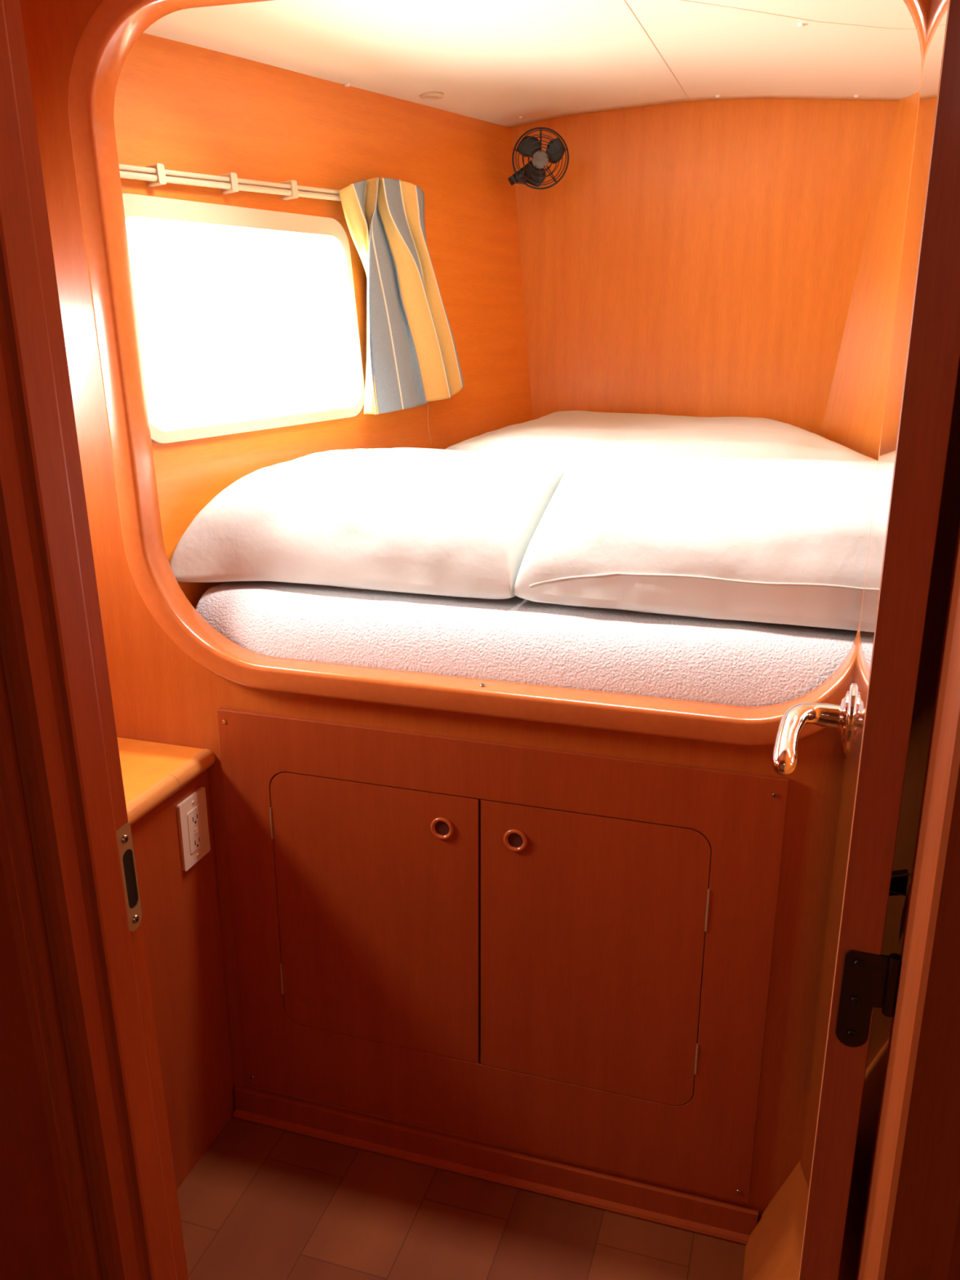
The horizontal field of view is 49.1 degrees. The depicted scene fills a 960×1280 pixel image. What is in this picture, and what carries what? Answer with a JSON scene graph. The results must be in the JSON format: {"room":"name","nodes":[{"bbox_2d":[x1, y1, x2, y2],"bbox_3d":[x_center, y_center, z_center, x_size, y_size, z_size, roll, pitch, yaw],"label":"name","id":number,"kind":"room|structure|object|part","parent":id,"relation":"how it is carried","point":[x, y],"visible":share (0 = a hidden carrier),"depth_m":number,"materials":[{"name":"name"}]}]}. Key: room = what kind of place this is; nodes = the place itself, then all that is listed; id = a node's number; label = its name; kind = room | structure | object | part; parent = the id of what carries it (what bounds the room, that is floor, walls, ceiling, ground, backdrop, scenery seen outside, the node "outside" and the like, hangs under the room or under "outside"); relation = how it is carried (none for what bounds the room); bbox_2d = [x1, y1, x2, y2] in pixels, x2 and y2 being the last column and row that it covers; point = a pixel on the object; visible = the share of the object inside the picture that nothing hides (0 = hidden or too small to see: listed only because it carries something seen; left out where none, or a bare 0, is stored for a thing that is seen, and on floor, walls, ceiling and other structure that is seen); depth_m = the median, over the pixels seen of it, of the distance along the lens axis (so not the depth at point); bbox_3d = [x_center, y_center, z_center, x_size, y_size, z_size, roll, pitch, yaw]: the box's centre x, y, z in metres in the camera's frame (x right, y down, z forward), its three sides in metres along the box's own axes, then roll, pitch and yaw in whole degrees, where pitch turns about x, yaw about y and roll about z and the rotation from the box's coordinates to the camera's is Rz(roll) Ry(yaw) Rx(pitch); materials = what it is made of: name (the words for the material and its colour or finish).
{"room":"ship interior","nodes":[
{"label":"ship interior","id":0,"kind":"room"},
{"bbox_2d":[114,32,533,608],"bbox_3d":[-0.241,-0.701,2.284,0.145,1.238,1.478,10,20,28],"label":"wall","id":1,"kind":"structure","parent":0,"point":[179,106],"depth_m":2.14,"materials":[{"name":"brown wood"}]},
{"bbox_2d":[119,163,364,443],"bbox_3d":[-0.385,-0.647,2.034,0.086,0.454,0.905,10,20,28],"label":"window","id":2,"kind":"structure","parent":1,"relation":"in","point":[329,233],"depth_m":1.97,"materials":[{"name":"beige plastic"}]},
{"bbox_3d":[-0.379,-0.843,1.968,0.032,0.041,0.905,10,20,28],"label":"curtain rail","id":3,"kind":"part","parent":2,"relation":"part of","materials":[{"name":"white plastic"}]},
{"bbox_2d":[338,177,464,444],"bbox_3d":[-0.147,-0.718,2.340,0.087,0.572,0.447,9,19,26],"label":"curtain","id":4,"kind":"object","parent":2,"relation":"hanging from","point":[412,360],"visible":1,"depth_m":2.28,"materials":[{"name":"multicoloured fabric"}]},
{"bbox_2d":[507,127,568,189],"bbox_3d":[0.162,-1.203,2.644,0.152,0.137,0.202,5,18,17],"label":"wall fan","id":5,"kind":"object","parent":1,"relation":"attached to","point":[533,173],"visible":1,"depth_m":2.57,"materials":[{"name":"black plastic"}]},
{"bbox_3d":[0.082,-1.146,2.615,0.028,0.027,0.021,-1,17,-3],"label":"knob","id":6,"kind":"part","parent":5,"relation":"part of","materials":[{"name":"black plastic"}]},
{"bbox_3d":[0.119,-1.171,2.608,0.076,0.066,0.028,1,17,4],"label":"arm","id":7,"kind":"part","parent":5,"relation":"part of","materials":[{"name":"black plastic"}]},
{"bbox_3d":[0.120,-1.206,2.566,0.060,0.047,0.013,-3,18,-8],"label":"blade","id":8,"kind":"part","parent":5,"relation":"part of","materials":[{"name":"black plastic"}]},
{"bbox_3d":[0.133,-1.152,2.596,0.049,0.059,0.013,9,19,25],"label":"blade","id":9,"kind":"part","parent":5,"relation":"part of","materials":[{"name":"black plastic"}]},
{"bbox_3d":[0.183,-1.196,2.567,0.047,0.054,0.029,5,18,17],"label":"blade","id":10,"kind":"part","parent":5,"relation":"part of","materials":[{"name":"black plastic"}]},
{"bbox_2d":[177,1115,745,1279],"bbox_3d":[-0.019,1.464,0.396,3.400,0.030,3.275,5,18,17],"label":"floor","id":11,"kind":"structure","parent":0,"point":[261,1202],"depth_m":1.80,"materials":[{"name":"brown wood"}]},
{"bbox_2d":[116,737,235,1189],"bbox_3d":[-0.803,0.634,1.708,0.498,0.769,0.684,5,18,17],"label":"cabinet","id":12,"kind":"object","parent":11,"relation":"on","point":[180,920],"visible":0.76,"depth_m":1.83,"materials":[{"name":"brown wood"}]},
{"bbox_2d":[116,737,204,804],"bbox_3d":[-0.813,0.279,1.600,0.478,0.026,0.684,5,18,17],"label":"countertop","id":13,"kind":"structure","parent":12,"relation":"on","point":[144,763],"depth_m":1.79,"materials":[{"name":"brown wood"}]},
{"bbox_2d":[176,786,210,871],"bbox_3d":[-0.494,0.326,1.816,0.008,0.125,0.080,5,18,17],"label":"power outlet","id":14,"kind":"object","parent":12,"relation":"attached to","point":[192,811],"visible":1,"depth_m":1.81,"materials":[{"name":"beige plastic"}]},
{"bbox_2d":[186,804,204,853],"bbox_3d":[-0.491,0.327,1.815,0.001,0.077,0.042,5,18,17],"label":"socket","id":15,"kind":"object","parent":14,"relation":"attached to","point":[195,812],"depth_m":1.81,"materials":[{"name":"beige plastic"}]},
{"bbox_2d":[0,855,959,1279],"bbox_3d":[0.331,0.230,0.771,3.170,2.100,0.096,5,18,17],"label":"wall","id":16,"kind":"structure","parent":0,"point":[33,1243],"depth_m":1.09,"materials":[{"name":"brown wood"}]},
{"bbox_2d":[0,0,188,1279],"bbox_3d":[-0.396,0.186,0.996,0.126,2.050,0.105,5,18,17],"label":"trim","id":17,"kind":"structure","parent":16,"relation":"attached to","point":[67,855],"depth_m":0.96,"materials":[{"name":"brown wood"}]},
{"bbox_3d":[-0.348,0.237,1.040,0.004,0.114,0.024,5,18,17],"label":"plate","id":18,"kind":"part","parent":17,"relation":"part of","materials":[{"name":"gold metal"}]},
{"bbox_2d":[19,0,959,1218],"bbox_3d":[0.075,-0.064,1.710,2.090,2.100,0.245,5,18,17],"label":"wall","id":19,"kind":"structure","parent":0,"point":[160,694],"depth_m":1.66,"materials":[{"name":"brown wood"}]},
{"bbox_2d":[232,1084,758,1244],"bbox_3d":[-0.007,0.944,1.905,0.988,0.060,0.025,5,18,17],"label":"trim","id":20,"kind":"structure","parent":19,"relation":"attached to","point":[734,1222],"depth_m":1.89,"materials":[{"name":"brown wood"}]},
{"bbox_2d":[67,0,930,746],"bbox_3d":[-0.019,-0.397,1.506,1.226,1.060,0.058,5,18,17],"label":"trim","id":21,"kind":"structure","parent":19,"relation":"attached to","point":[109,33],"depth_m":1.62,"materials":[{"name":"brown wood"}]},
{"bbox_2d":[217,707,789,1203],"bbox_3d":[0.000,0.531,1.779,0.944,0.775,0.014,5,18,17],"label":"cabinet","id":22,"kind":"object","parent":19,"relation":"attached to","point":[354,868],"visible":1,"depth_m":1.76,"materials":[{"name":"brown wood"}]},
{"bbox_3d":[-0.181,0.482,1.826,0.376,0.510,0.009,5,18,17],"label":"door","id":23,"kind":"part","parent":22,"relation":"part of","materials":[{"name":"brown wood"}]},
{"bbox_3d":[0.177,0.516,1.719,0.366,0.510,0.009,5,18,17],"label":"door","id":24,"kind":"part","parent":22,"relation":"part of","materials":[{"name":"brown wood"}]},
{"bbox_2d":[888,869,911,943],"bbox_3d":[0.596,0.381,1.509,0.036,0.119,0.022,5,18,17],"label":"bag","id":25,"kind":"object","parent":19,"relation":"hanging from","point":[899,882],"visible":0.64,"depth_m":1.49,"materials":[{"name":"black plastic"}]},
{"bbox_2d":[143,0,921,127],"bbox_3d":[0.373,-1.101,1.943,2.001,0.110,1.410,5,18,17],"label":"ceiling","id":26,"kind":"structure","parent":0,"point":[499,62],"depth_m":1.97,"materials":[{"name":"beige"}]},
{"bbox_2d":[418,92,443,99],"bbox_3d":[-0.107,-1.196,2.309,0.054,0.008,0.054,5,18,17],"label":"ceiling light","id":27,"kind":"object","parent":26,"relation":"attached to","point":[428,95],"visible":1,"depth_m":2.29,"materials":[{"name":"beige plastic"}]},
{"bbox_2d":[797,22,805,27],"bbox_3d":[0.562,-1.075,1.835,0.013,0.006,0.013,5,18,17],"label":"cap","id":28,"kind":"object","parent":26,"relation":"attached to","point":[801,24],"visible":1,"depth_m":1.83,"materials":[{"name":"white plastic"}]},
{"bbox_2d":[510,98,896,435],"bbox_3d":[0.600,-0.676,2.793,1.280,1.620,0.030,5,18,17],"label":"wall","id":29,"kind":"structure","parent":0,"point":[696,259],"depth_m":2.70,"materials":[{"name":"brown wood"}]},
{"bbox_2d":[742,1039,888,1279],"bbox_3d":[0.481,0.118,1.128,0.269,2.100,0.675,5,18,17],"label":"wall","id":30,"kind":"structure","parent":0,"point":[769,1246],"depth_m":1.58,"materials":[{"name":"brown wood"}]},
{"bbox_2d":[771,0,959,1279],"bbox_3d":[0.380,0.015,1.097,0.129,1.765,0.671,5,18,17],"label":"door","id":31,"kind":"structure","parent":30,"relation":"in","point":[873,721],"depth_m":0.81,"materials":[{"name":"brown wood"}]},
{"bbox_3d":[0.415,0.123,1.359,0.147,0.066,0.060,-14,23,-39],"label":"lever","id":32,"kind":"part","parent":31,"relation":"part of","materials":[{"name":"silver metal"}]},
{"bbox_2d":[856,521,959,1279],"bbox_3d":[0.342,0.255,0.775,0.054,2.050,0.097,5,18,17],"label":"trim","id":33,"kind":"structure","parent":30,"relation":"attached to","point":[913,1205],"depth_m":0.76,"materials":[{"name":"brown wood"}]},
{"bbox_2d":[820,91,919,460],"bbox_3d":[0.938,-0.455,1.955,0.211,1.500,1.652,0,17,-1],"label":"wall","id":34,"kind":"structure","parent":0,"point":[854,415],"depth_m":2.46,"materials":[{"name":"brown wood"}]},
{"bbox_3d":[0.402,-0.036,2.283,2.050,0.013,1.422,5,18,17],"label":"floor","id":35,"kind":"structure","parent":0,"visible":0},
{"bbox_2d":[195,581,857,706],"bbox_3d":[0.366,-0.130,2.253,1.419,0.180,1.376,5,18,17],"label":"mattress","id":36,"kind":"object","parent":35,"relation":"on","point":[516,639],"visible":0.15,"depth_m":1.66,"materials":[{"name":"white fabric"}]},
{"bbox_2d":[169,447,569,599],"bbox_3d":[-0.142,-0.253,2.007,0.602,0.202,0.699,5,18,17],"label":"pillow","id":37,"kind":"object","parent":36,"relation":"on","point":[413,520],"visible":0.93,"depth_m":1.79,"materials":[{"name":"white fabric"}]},
{"bbox_2d":[444,410,878,461],"bbox_3d":[0.454,-0.418,2.521,1.118,0.200,0.670,5,18,17],"label":"duvet","id":38,"kind":"object","parent":36,"relation":"on","point":[565,433],"visible":0.23,"depth_m":2.32,"materials":[{"name":"white fabric"}]},
{"bbox_2d":[513,453,877,631],"bbox_3d":[0.520,-0.205,1.835,0.818,0.211,0.640,5,18,17],"label":"pillow","id":39,"kind":"object","parent":36,"relation":"on","point":[773,540],"visible":0.78,"depth_m":1.62,"materials":[{"name":"white fabric"}]}
]}

